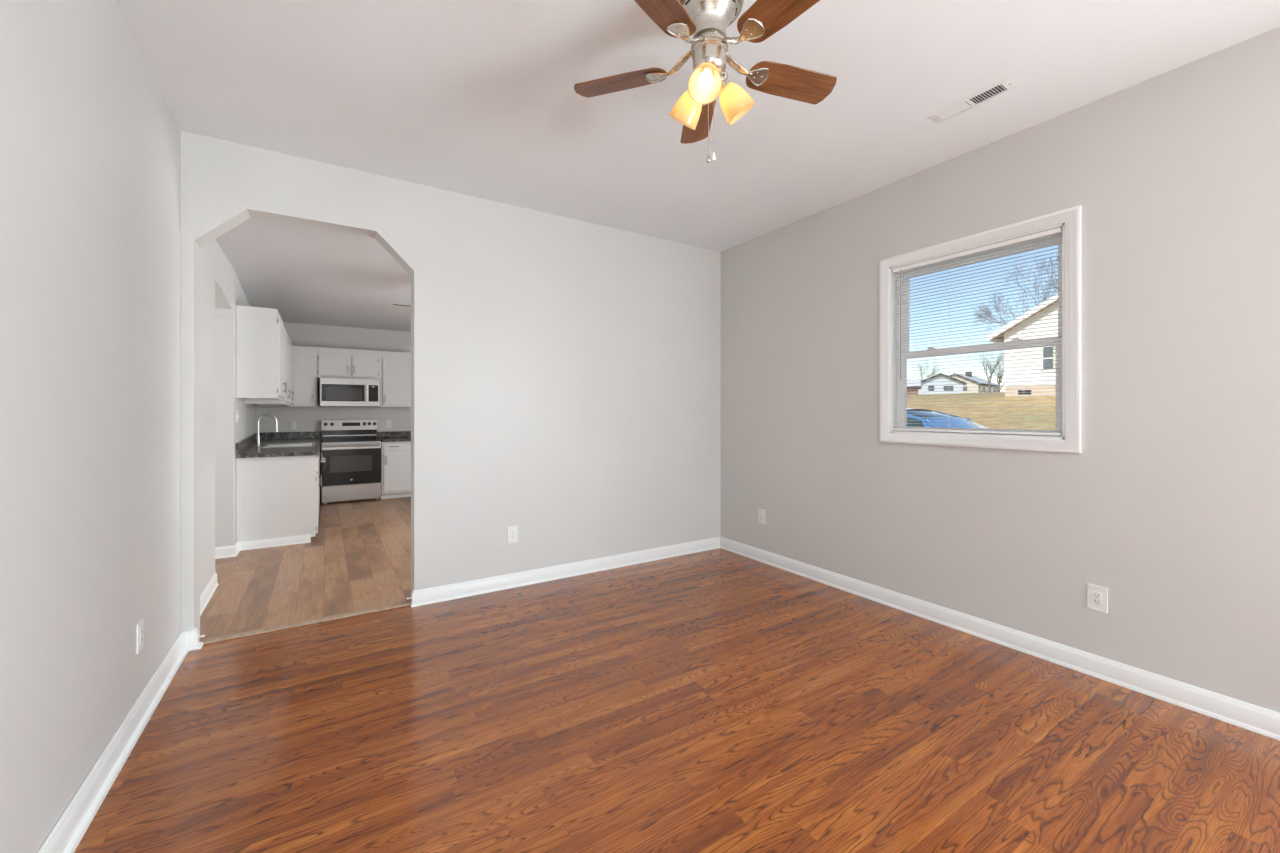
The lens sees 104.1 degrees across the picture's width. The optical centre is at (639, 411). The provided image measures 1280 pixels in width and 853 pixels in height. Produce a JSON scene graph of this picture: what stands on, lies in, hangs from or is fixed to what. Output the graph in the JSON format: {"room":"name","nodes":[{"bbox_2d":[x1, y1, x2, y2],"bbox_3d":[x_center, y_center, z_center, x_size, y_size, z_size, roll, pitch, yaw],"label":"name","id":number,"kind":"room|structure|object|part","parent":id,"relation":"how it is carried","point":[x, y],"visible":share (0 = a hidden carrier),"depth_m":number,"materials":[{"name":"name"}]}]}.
{"room":"empty living room","nodes":[
{"label":"empty living room","id":0,"kind":"room"},
{"bbox_2d":[0,0,255,852],"bbox_3d":[-1.956,-0.119,1.536,0.296,2.928,13.587,0,0,-32],"label":"wall","id":1,"kind":"structure","parent":0,"point":[90,141],"depth_m":1.70,"materials":[{"name":"beige paint"}]},
{"bbox_2d":[37,627,202,852],"bbox_3d":[-0.401,1.292,-0.558,0.090,0.106,8.084,0,0,-32],"label":"baseboard","id":2,"kind":"structure","parent":1,"relation":"attached to","point":[66,835],"depth_m":1.86,"materials":[{"name":"white paint"}]},
{"bbox_2d":[136,618,143,653],"bbox_3d":[-2.183,0.980,2.181,0.009,0.128,0.080,0,0,-32],"label":"wall outlet","id":3,"kind":"object","parent":1,"relation":"attached to","point":[140,626],"visible":1,"depth_m":2.17,"materials":[{"name":"white plastic"}]},
{"bbox_2d":[140,627,142,643],"bbox_3d":[-2.182,0.980,2.182,0.004,0.067,0.033,0,0,-32],"label":"receptacle","id":4,"kind":"object","parent":3,"relation":"attached to","point":[141,628],"depth_m":2.18,"materials":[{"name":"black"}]},
{"bbox_2d":[200,572,218,615],"bbox_3d":[-2.983,1.292,3.408,0.020,0.106,1.092,0,0,-33],"label":"baseboard","id":5,"kind":"structure","parent":1,"relation":"attached to","point":[210,588],"depth_m":3.56,"materials":[{"name":"white paint"}]},
{"bbox_2d":[236,305,286,399],"bbox_3d":[-3.976,-0.580,5.289,0.374,0.894,0.909,0,0,-32],"label":"upper cabinet","id":6,"kind":"object","parent":1,"relation":"attached to","point":[260,332],"visible":1,"depth_m":4.91,"materials":[{"name":"white paint"}]},
{"bbox_3d":[-3.735,-0.558,5.177,0.019,0.795,0.437,0,0,-32],"label":"door","id":7,"kind":"part","parent":6,"relation":"part of","materials":[{"name":"white paint"}]},
{"bbox_3d":[-3.972,-0.548,5.552,0.019,0.775,0.410,0,0,-32],"label":"door","id":8,"kind":"part","parent":6,"relation":"part of","materials":[{"name":"white paint"}]},
{"bbox_2d":[244,325,294,405],"bbox_3d":[-4.702,-0.544,6.403,0.411,0.913,1.750,0,0,-32],"label":"upper cabinet","id":9,"kind":"object","parent":1,"relation":"attached to","point":[288,400],"visible":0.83,"depth_m":6.11,"materials":[{"name":"white paint"}]},
{"bbox_3d":[-4.223,-0.510,5.949,0.019,0.790,0.410,0,0,-32],"label":"door","id":10,"kind":"part","parent":9,"relation":"part of","materials":[{"name":"white paint"}]},
{"bbox_3d":[-4.453,-0.510,6.312,0.019,0.790,0.410,0,0,-32],"label":"door","id":11,"kind":"part","parent":9,"relation":"part of","materials":[{"name":"white paint"}]},
{"bbox_3d":[-4.688,-0.510,6.684,0.019,0.790,0.410,0,0,-32],"label":"door","id":12,"kind":"part","parent":9,"relation":"part of","materials":[{"name":"white paint"}]},
{"bbox_3d":[-4.910,-0.510,7.035,0.019,0.790,0.380,0,0,-32],"label":"door","id":13,"kind":"part","parent":9,"relation":"part of","materials":[{"name":"white paint"}]},
{"bbox_2d":[215,218,410,331],"bbox_3d":[-2.506,-1.410,6.210,4.200,0.150,5.338,0,0,-32],"label":"ceiling","id":14,"kind":"structure","parent":0,"point":[314,276],"depth_m":4.93,"materials":[{"name":"paint"}]},
{"bbox_2d":[256,322,410,498],"bbox_3d":[-3.943,0.005,8.388,4.300,2.680,0.120,0,0,-32],"label":"wall","id":15,"kind":"structure","parent":0,"point":[308,419],"depth_m":7.79,"materials":[{"name":"beige paint"}]},
{"bbox_2d":[290,421,295,429],"bbox_3d":[-5.219,0.207,7.505,0.080,0.128,0.009,0,0,-32],"label":"wall outlet","id":16,"kind":"object","parent":15,"relation":"attached to","point":[292,423],"visible":1,"depth_m":7.50,"materials":[{"name":"white plastic"}]},
{"bbox_2d":[286,346,316,406],"bbox_3d":[-5.018,-0.514,7.411,0.377,0.882,0.382,0,0,-32],"label":"upper cabinet","id":17,"kind":"object","parent":15,"relation":"attached to","point":[304,358],"visible":0.68,"depth_m":7.30,"materials":[{"name":"white paint"}]},
{"bbox_3d":[-4.913,-0.480,7.301,0.288,0.760,0.022,0,0,-32],"label":"door","id":18,"kind":"part","parent":17,"relation":"part of","materials":[{"name":"white paint"}]},
{"bbox_2d":[317,347,379,378],"bbox_3d":[-4.508,-0.731,7.734,0.829,0.448,0.382,0,0,-32],"label":"upper cabinet","id":19,"kind":"object","parent":15,"relation":"attached to","point":[331,362],"visible":0.99,"depth_m":7.59,"materials":[{"name":"white paint"}]},
{"bbox_3d":[-4.590,-0.693,7.505,0.413,0.305,0.022,0,0,-32],"label":"door","id":20,"kind":"part","parent":19,"relation":"part of","materials":[{"name":"white paint"}]},
{"bbox_2d":[320,377,379,406],"bbox_3d":[-4.470,-0.289,7.691,0.780,0.429,0.476,0,0,-32],"label":"microwave","id":21,"kind":"object","parent":19,"relation":"attached to","point":[334,392],"visible":1,"depth_m":7.52,"materials":[{"name":"grey metal"}]},
{"bbox_3d":[-4.445,-0.282,7.478,0.555,0.253,0.008,0,0,-32],"label":"door glass","id":22,"kind":"part","parent":21,"relation":"part of","materials":[{"name":"black glass"}]},
{"bbox_3d":[-4.176,-0.282,7.623,0.028,0.273,0.049,0,0,-32],"label":"handle","id":23,"kind":"part","parent":21,"relation":"part of","materials":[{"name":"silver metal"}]},
{"bbox_3d":[-4.250,-0.693,7.720,0.350,0.305,0.022,0,0,-32],"label":"door","id":24,"kind":"part","parent":19,"relation":"part of","materials":[{"name":"white paint"}]},
{"bbox_2d":[386,420,390,427],"bbox_3d":[-4.130,0.203,8.194,0.080,0.128,0.009,0,0,-32],"label":"wall outlet","id":25,"kind":"object","parent":15,"relation":"attached to","point":[388,422],"visible":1,"depth_m":8.19,"materials":[{"name":"white plastic"}]},
{"bbox_2d":[378,431,410,437],"bbox_3d":[-3.978,0.377,8.282,0.672,0.105,0.018,0,0,-32],"label":"backsplash","id":26,"kind":"structure","parent":15,"relation":"attached to","point":[386,434],"depth_m":8.23,"materials":[{"name":"stone"}]},
{"bbox_2d":[379,351,410,406],"bbox_3d":[-3.936,-0.514,8.095,0.521,0.882,0.382,0,0,-32],"label":"upper cabinet","id":27,"kind":"object","parent":15,"relation":"attached to","point":[395,367],"visible":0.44,"depth_m":7.94,"materials":[{"name":"white paint"}]},
{"bbox_2d":[181,131,719,635],"bbox_3d":[-0.937,-0.119,3.948,4.304,2.928,0.162,0,0,-32],"label":"wall","id":28,"kind":"structure","parent":0,"point":[565,372],"depth_m":3.82,"materials":[{"name":"beige paint"}]},
{"bbox_2d":[199,601,410,644],"bbox_3d":[-2.083,1.338,3.197,1.151,0.010,0.078,0,0,-32],"label":"trim","id":29,"kind":"structure","parent":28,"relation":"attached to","point":[344,615],"depth_m":3.14,"materials":[{"name":"beige wood"}]},
{"bbox_2d":[507,525,517,542],"bbox_3d":[-0.976,0.941,3.822,0.080,0.128,0.009,0,0,-32],"label":"wall outlet","id":30,"kind":"object","parent":28,"relation":"attached to","point":[512,531],"visible":1,"depth_m":3.82,"materials":[{"name":"white plastic"}]},
{"bbox_2d":[511,530,514,538],"bbox_3d":[-0.975,0.941,3.821,0.033,0.067,0.004,0,0,-32],"label":"receptacle","id":31,"kind":"object","parent":30,"relation":"attached to","point":[512,531],"depth_m":3.82,"materials":[{"name":"white plastic"}]},
{"bbox_2d":[410,537,719,606],"bbox_3d":[-0.402,1.292,4.194,2.797,0.106,0.050,0,0,-32],"label":"baseboard","id":32,"kind":"structure","parent":28,"relation":"attached to","point":[431,595],"depth_m":3.98,"materials":[{"name":"white paint"}]},
{"bbox_2d":[74,497,1279,852],"bbox_3d":[-0.917,1.404,2.264,6.070,0.122,13.707,0,0,-32],"label":"floor","id":33,"kind":"structure","parent":0,"point":[719,700],"depth_m":2.09,"materials":[{"name":"brown wood"}]},
{"bbox_2d":[215,455,321,558],"bbox_3d":[-4.503,0.896,4.760,2.474,0.897,1.040,0,0,-32],"label":"base cabinet","id":34,"kind":"object","parent":33,"relation":"on","point":[276,497],"depth_m":4.97,"materials":[{"name":"white paint"}]},
{"bbox_3d":[-3.454,0.955,5.335,0.019,0.620,0.370,0,0,-32],"label":"door","id":35,"kind":"part","parent":34,"relation":"part of","materials":[{"name":"white paint"}]},
{"bbox_3d":[-3.558,0.550,5.500,0.019,0.150,0.760,0,0,-32],"label":"drawer","id":36,"kind":"part","parent":34,"relation":"part of","materials":[{"name":"white paint"}]},
{"bbox_3d":[-3.662,0.955,5.665,0.019,0.620,0.370,0,0,-32],"label":"door","id":37,"kind":"part","parent":34,"relation":"part of","materials":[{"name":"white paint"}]},
{"bbox_2d":[318,450,321,502],"bbox_3d":[-4.441,0.895,6.296,0.728,0.895,1.490,0,0,-32],"label":"base cabinet","id":38,"kind":"object","parent":33,"relation":"on","point":[319,450],"visible":0.12,"depth_m":6.90,"materials":[{"name":"white paint"}]},
{"bbox_2d":[236,431,320,457],"bbox_3d":[-4.451,0.376,6.210,0.798,0.143,3.015,0,0,-32],"label":"countertop","id":39,"kind":"structure","parent":38,"relation":"on","point":[245,448],"depth_m":5.70,"materials":[{"name":"stone"}]},
{"bbox_2d":[256,414,277,445],"bbox_3d":[-4.468,0.217,5.971,0.202,0.385,0.119,0,0,-19],"label":"faucet","id":40,"kind":"object","parent":39,"relation":"on","point":[263,415],"visible":0.99,"depth_m":5.92,"materials":[{"name":"silver metal"}]},
{"bbox_3d":[-4.463,0.157,5.979,0.204,0.265,0.033,0,0,-44],"label":"spout","id":41,"kind":"part","parent":40,"relation":"part of","materials":[{"name":"silver metal"}]},
{"bbox_2d":[260,442,315,447],"bbox_3d":[-4.307,0.496,6.138,0.524,0.187,0.784,0,0,-32],"label":"sink","id":42,"kind":"object","parent":39,"relation":"in","point":[300,443],"visible":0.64,"depth_m":6.39,"materials":[{"name":"silver metal"}]},
{"bbox_3d":[-4.365,0.870,6.776,0.019,0.790,0.720,0,0,-32],"label":"door","id":43,"kind":"part","parent":38,"relation":"part of","materials":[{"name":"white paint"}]},
{"bbox_2d":[321,420,380,503],"bbox_3d":[-4.395,0.736,7.589,0.766,1.213,0.708,0,0,-32],"label":"stove","id":44,"kind":"object","parent":33,"relation":"on","point":[350,449],"visible":0.98,"depth_m":7.39,"materials":[{"name":"silver metal"}]},
{"bbox_3d":[-4.562,0.208,7.849,0.756,0.157,0.090,0,0,-32],"label":"control panel","id":45,"kind":"part","parent":44,"relation":"part of","materials":[{"name":"silver metal"}]},
{"bbox_3d":[-4.245,0.810,7.352,0.756,0.520,0.035,0,0,-32],"label":"oven door","id":46,"kind":"part","parent":44,"relation":"part of","materials":[{"name":"black glass"}]},
{"bbox_3d":[-4.244,0.505,7.350,0.756,0.090,0.040,0,0,-32],"label":"door trim","id":47,"kind":"part","parent":44,"relation":"part of","materials":[{"name":"silver metal"}]},
{"bbox_3d":[-4.246,1.188,7.354,0.756,0.223,0.030,0,0,-32],"label":"drawer","id":48,"kind":"part","parent":44,"relation":"part of","materials":[{"name":"silver metal"}]},
{"bbox_2d":[321,439,380,442],"bbox_3d":[-4.394,0.439,7.589,0.766,0.015,0.549,0,0,-32],"label":"cooktop","id":49,"kind":"object","parent":44,"relation":"in","point":[323,440],"depth_m":7.48,"materials":[{"name":"black glass"}]},
{"bbox_3d":[-4.222,0.495,7.316,0.722,0.031,0.061,0,0,-32],"label":"handle","id":50,"kind":"part","parent":44,"relation":"part of","materials":[{"name":"silver metal"}]},
{"bbox_3d":[-4.556,0.373,7.839,0.744,0.013,0.005,0,0,-32],"label":"riser trim","id":51,"kind":"part","parent":44,"relation":"part of","materials":[{"name":"silver metal"}]},
{"bbox_2d":[381,441,410,498],"bbox_3d":[-3.821,0.901,8.003,0.625,0.883,0.658,0,0,-32],"label":"base cabinet","id":52,"kind":"object","parent":33,"relation":"on","point":[395,456],"visible":0.54,"depth_m":7.70,"materials":[{"name":"white paint"}]},
{"bbox_2d":[378,431,410,441],"bbox_3d":[-3.805,0.391,8.009,0.672,0.133,0.665,0,0,-32],"label":"countertop","id":53,"kind":"structure","parent":52,"relation":"on","point":[386,436],"depth_m":8.17,"materials":[{"name":"stone"}]},
{"bbox_3d":[-3.666,0.540,7.763,0.570,0.120,0.019,0,0,-32],"label":"drawer","id":54,"kind":"part","parent":52,"relation":"part of","materials":[{"name":"white paint"}]},
{"bbox_3d":[-3.665,0.922,7.762,0.570,0.605,0.022,0,0,-32],"label":"door","id":55,"kind":"part","parent":52,"relation":"part of","materials":[{"name":"white paint"}]},
{"bbox_2d":[114,0,1279,251],"bbox_3d":[1.256,-1.658,0.480,4.304,0.150,8.368,0,0,-32],"label":"ceiling","id":56,"kind":"structure","parent":0,"point":[476,98],"depth_m":2.42,"materials":[{"name":"paint"}]},
{"bbox_2d":[574,0,836,162],"bbox_3d":[0.285,-1.253,1.846,1.046,0.660,1.025,0,0,-32],"label":"ceiling fan","id":57,"kind":"object","parent":56,"relation":"hanging from","point":[707,21],"visible":1,"depth_m":1.85,"materials":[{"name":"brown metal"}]},
{"bbox_3d":[-0.079,-1.305,1.980,0.383,0.006,0.136,0,13,18],"label":"blade","id":58,"kind":"part","parent":57,"relation":"part of","materials":[{"name":"brown wood"}]},
{"bbox_3d":[0.050,-1.305,1.582,0.136,0.006,0.383,16,9,35],"label":"blade","id":59,"kind":"part","parent":57,"relation":"part of","materials":[{"name":"brown wood"}]},
{"bbox_3d":[0.116,-1.330,1.911,0.201,0.074,0.082,0,13,18],"label":"blade arm","id":60,"kind":"part","parent":57,"relation":"part of","materials":[{"name":"silver metal"}]},
{"bbox_3d":[0.190,-1.182,1.940,0.119,0.114,0.119,0,38,-45],"label":"lamp shade","id":61,"kind":"part","parent":57,"relation":"part of","materials":[{"name":"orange glass"}]},
{"bbox_3d":[0.177,-1.330,1.746,0.082,0.074,0.201,16,9,35],"label":"blade arm","id":62,"kind":"part","parent":57,"relation":"part of","materials":[{"name":"silver metal"}]},
{"bbox_3d":[0.260,-1.305,2.227,0.136,0.006,0.383,-13,0,0],"label":"blade","id":63,"kind":"part","parent":57,"relation":"part of","materials":[{"name":"brown wood"}]},
{"bbox_3d":[0.235,-1.182,1.775,0.119,0.114,0.119,0,-38,15],"label":"lamp shade","id":64,"kind":"part","parent":57,"relation":"part of","materials":[{"name":"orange glass"}]},
{"bbox_3d":[0.236,-1.187,1.779,0.051,0.076,0.051,0,-38,15],"label":"light bulb","id":65,"kind":"part","parent":57,"relation":"part of","materials":[{"name":"white glass"}]},
{"bbox_2d":[700,67,713,75],"bbox_3d":[0.245,-1.233,1.814,0.048,0.040,0.048,0,-38,15],"label":"bulb","id":66,"kind":"object","parent":57,"relation":"attached to","point":[703,69],"depth_m":1.79,"materials":[{"name":"white glass"}]},
{"bbox_3d":[0.246,-1.265,1.817,0.018,0.054,0.042,0,0,15],"label":"lamp arm","id":67,"kind":"part","parent":57,"relation":"part of","materials":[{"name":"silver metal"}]},
{"bbox_3d":[0.254,-1.102,1.850,0.004,0.302,0.003,0,0,-32],"label":"pull chain","id":68,"kind":"part","parent":57,"relation":"part of","materials":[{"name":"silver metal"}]},
{"bbox_3d":[0.260,-1.361,1.870,0.138,0.020,0.138,0,0,-32],"label":"rotor plate","id":69,"kind":"part","parent":57,"relation":"part of","materials":[{"name":"silver metal"}]},
{"bbox_3d":[0.274,-1.107,1.858,0.004,0.292,0.003,0,0,-32],"label":"pull chain","id":70,"kind":"part","parent":57,"relation":"part of","materials":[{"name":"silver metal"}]},
{"bbox_2d":[721,78,729,87],"bbox_3d":[0.316,-1.233,1.886,0.048,0.040,0.048,-39,10,-12],"label":"socket","id":71,"kind":"object","parent":57,"relation":"attached to","point":[725,82],"depth_m":1.86,"materials":[{"name":"silver metal"}]},
{"bbox_3d":[0.355,-1.182,1.896,0.119,0.114,0.119,-39,10,-12],"label":"lamp shade","id":72,"kind":"part","parent":57,"relation":"part of","materials":[{"name":"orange glass"}]},
{"bbox_3d":[0.352,-1.330,1.753,0.082,0.074,0.201,16,-9,-35],"label":"blade arm","id":73,"kind":"part","parent":57,"relation":"part of","materials":[{"name":"silver metal"}]},
{"bbox_3d":[0.400,-1.330,1.922,0.201,0.074,0.082,0,-13,-18],"label":"blade arm","id":74,"kind":"part","parent":57,"relation":"part of","materials":[{"name":"silver metal"}]},
{"bbox_3d":[0.469,-1.305,1.582,0.136,0.006,0.383,16,-9,-35],"label":"blade","id":75,"kind":"part","parent":57,"relation":"part of","materials":[{"name":"brown wood"}]},
{"bbox_3d":[0.599,-1.305,1.980,0.383,0.006,0.136,0,-13,-18],"label":"blade","id":76,"kind":"part","parent":57,"relation":"part of","materials":[{"name":"brown wood"}]},
{"bbox_2d":[925,75,1020,123],"bbox_3d":[1.689,-1.579,2.549,0.128,0.008,0.395,0,0,-32],"label":"ceiling vent","id":77,"kind":"object","parent":56,"relation":"in","point":[1008,83],"visible":1,"depth_m":2.53,"materials":[{"name":"white metal"}]},
{"bbox_2d":[720,27,1279,712],"bbox_3d":[3.060,-0.119,1.524,0.162,2.928,8.206,0,0,-32],"label":"wall","id":78,"kind":"structure","parent":0,"point":[1169,503],"depth_m":2.54,"materials":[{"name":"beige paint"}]},
{"bbox_2d":[758,509,764,523],"bbox_3d":[1.092,0.941,4.476,0.009,0.128,0.080,0,0,-32],"label":"wall outlet","id":79,"kind":"object","parent":78,"relation":"attached to","point":[761,513],"visible":1,"depth_m":4.47,"materials":[{"name":"white plastic"}]},
{"bbox_2d":[879,206,1080,452],"bbox_3d":[2.046,-0.426,3.088,0.161,1.281,1.105,0,0,-32],"label":"window","id":80,"kind":"structure","parent":78,"relation":"in","point":[892,396],"depth_m":2.91,"materials":[{"name":"white paint"}]},
{"bbox_2d":[893,227,1061,435],"bbox_3d":[2.007,-0.429,3.064,0.034,1.116,0.935,0,0,-32],"label":"window blind","id":81,"kind":"object","parent":80,"relation":"attached to","point":[1056,230],"visible":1,"depth_m":2.98,"materials":[{"name":"plastic"}]},
{"bbox_3d":[2.010,0.122,3.066,0.022,0.014,0.929,0,0,-32],"label":"rail","id":82,"kind":"part","parent":81,"relation":"part of","materials":[{"name":"plastic"}]},
{"bbox_3d":[2.081,-0.427,3.110,0.078,1.123,0.949,0,0,-32],"label":"frame","id":83,"kind":"part","parent":80,"relation":"part of","materials":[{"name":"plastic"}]},
{"bbox_3d":[2.066,-0.141,3.101,0.028,0.543,0.909,0,0,-32],"label":"sash","id":84,"kind":"part","parent":80,"relation":"part of","materials":[{"name":"plastic"}]},
{"bbox_3d":[2.094,-0.673,3.118,0.026,0.591,0.909,0,0,-32],"label":"sash","id":85,"kind":"part","parent":80,"relation":"part of","materials":[{"name":"glass"}]},
{"bbox_2d":[720,537,1279,740],"bbox_3d":[2.942,1.292,1.538,0.022,0.106,8.056,0,0,-32],"label":"baseboard","id":86,"kind":"structure","parent":78,"relation":"attached to","point":[1260,720],"depth_m":2.67,"materials":[{"name":"white paint"}]},
{"bbox_2d":[1087,584,1107,612],"bbox_3d":[2.321,0.948,2.532,0.009,0.128,0.080,0,0,-32],"label":"wall outlet","id":87,"kind":"object","parent":78,"relation":"attached to","point":[1097,596],"visible":1,"depth_m":2.53,"materials":[{"name":"white plastic"}]},
{"bbox_2d":[1093,591,1100,605],"bbox_3d":[2.320,0.948,2.531,0.004,0.067,0.033,0,0,-32],"label":"receptacle","id":88,"kind":"object","parent":87,"relation":"attached to","point":[1096,594],"depth_m":2.53,"materials":[{"name":"white plastic"}]},
{"label":"outside","id":89,"kind":"structure","parent":0,"visible":0},
{"bbox_2d":[907,392,1055,429],"bbox_3d":[90.025,-2.600,104.243,256.400,7.950,200.000,0,0,-32],"label":"ground","id":90,"kind":"structure","parent":89,"point":[1043,410],"depth_m":17.73,"materials":[{"name":"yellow plant"}]},
{"bbox_2d":[907,380,921,394],"bbox_3d":[45.070,-3.650,90.080,9.950,3.900,6.620,0,0,28],"label":"house","id":91,"kind":"structure","parent":90,"relation":"on","point":[917,385],"depth_m":86.12,"materials":[{"name":"white"}]},
{"bbox_2d":[909,359,943,379],"bbox_3d":[85.395,-10.275,149.516,10.162,12.167,10.278,0,0,-32],"label":"bare tree","id":92,"kind":"object","parent":90,"relation":"on","point":[928,374],"visible":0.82,"depth_m":148.62,"materials":[{"name":"grey plant"}]},
{"bbox_2d":[918,373,966,393],"bbox_3d":[59.737,-4.781,101.625,8.720,5.300,12.950,0,0,20],"label":"house","id":93,"kind":"structure","parent":90,"relation":"on","point":[933,379],"depth_m":95.87,"materials":[{"name":"white"}]},
{"bbox_2d":[907,408,985,427],"bbox_3d":[4.255,0.641,9.925,2.080,1.467,4.410,0,0,-32],"label":"car","id":94,"kind":"object","parent":90,"relation":"on","point":[932,422],"visible":0.03,"depth_m":8.31,"materials":[{"name":"blue paint"}]},
{"bbox_2d":[949,371,1000,392],"bbox_3d":[80.199,-6.299,122.835,15.950,6.800,10.620,0,0,-40],"label":"house","id":95,"kind":"structure","parent":90,"relation":"on","point":[967,376],"depth_m":116.89,"materials":[{"name":"white"}]},
{"bbox_2d":[962,351,1003,391],"bbox_3d":[79.248,-9.788,114.045,6.635,12.208,10.818,0,0,-32],"label":"bare tree","id":96,"kind":"object","parent":90,"relation":"on","point":[997,363],"visible":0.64,"depth_m":112.27,"materials":[{"name":"grey plant"}]},
{"bbox_2d":[989,352,1003,391],"bbox_3d":[100.904,-11.184,139.243,10.455,13.761,9.682,0,0,-32],"label":"bare tree","id":97,"kind":"object","parent":90,"relation":"on","point":[999,373],"visible":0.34,"depth_m":140.15,"materials":[{"name":"grey plant"}]},
{"bbox_2d":[971,254,1057,330],"bbox_3d":[30.810,-6.786,38.796,9.684,11.152,8.046,0,0,-7],"label":"bare tree","id":98,"kind":"object","parent":90,"relation":"on","point":[1048,282],"visible":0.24,"depth_m":39.40,"materials":[{"name":"grey plant"}]},
{"bbox_2d":[987,293,1057,396],"bbox_3d":[22.525,-2.900,19.566,13.750,5.890,10.100,0,0,-32],"label":"house","id":99,"kind":"structure","parent":90,"relation":"on","point":[1047,389],"depth_m":19.18,"materials":[{"name":"white"}]},
{"bbox_2d":[1018,390,1030,393],"bbox_3d":[14.963,-0.755,19.410,0.040,0.160,0.420,0,0,-32],"label":"vent","id":100,"kind":"object","parent":99,"relation":"attached to","point":[1018,390],"depth_m":19.40,"materials":[{"name":"black"}]},
{"bbox_3d":[15.503,-2.005,18.509,0.030,0.900,0.920,0,0,-32],"label":"pane","id":101,"kind":"part","parent":99,"relation":"part of","materials":[{"name":"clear glass"}]},
{"bbox_2d":[1053,347,1055,367],"bbox_3d":[15.539,-2.005,18.431,0.017,0.800,0.550,0,0,-32],"label":"curtain","id":102,"kind":"object","parent":99,"relation":"hanging from","point":[1054,351],"depth_m":18.58,"materials":[{"name":"white"}]}
]}

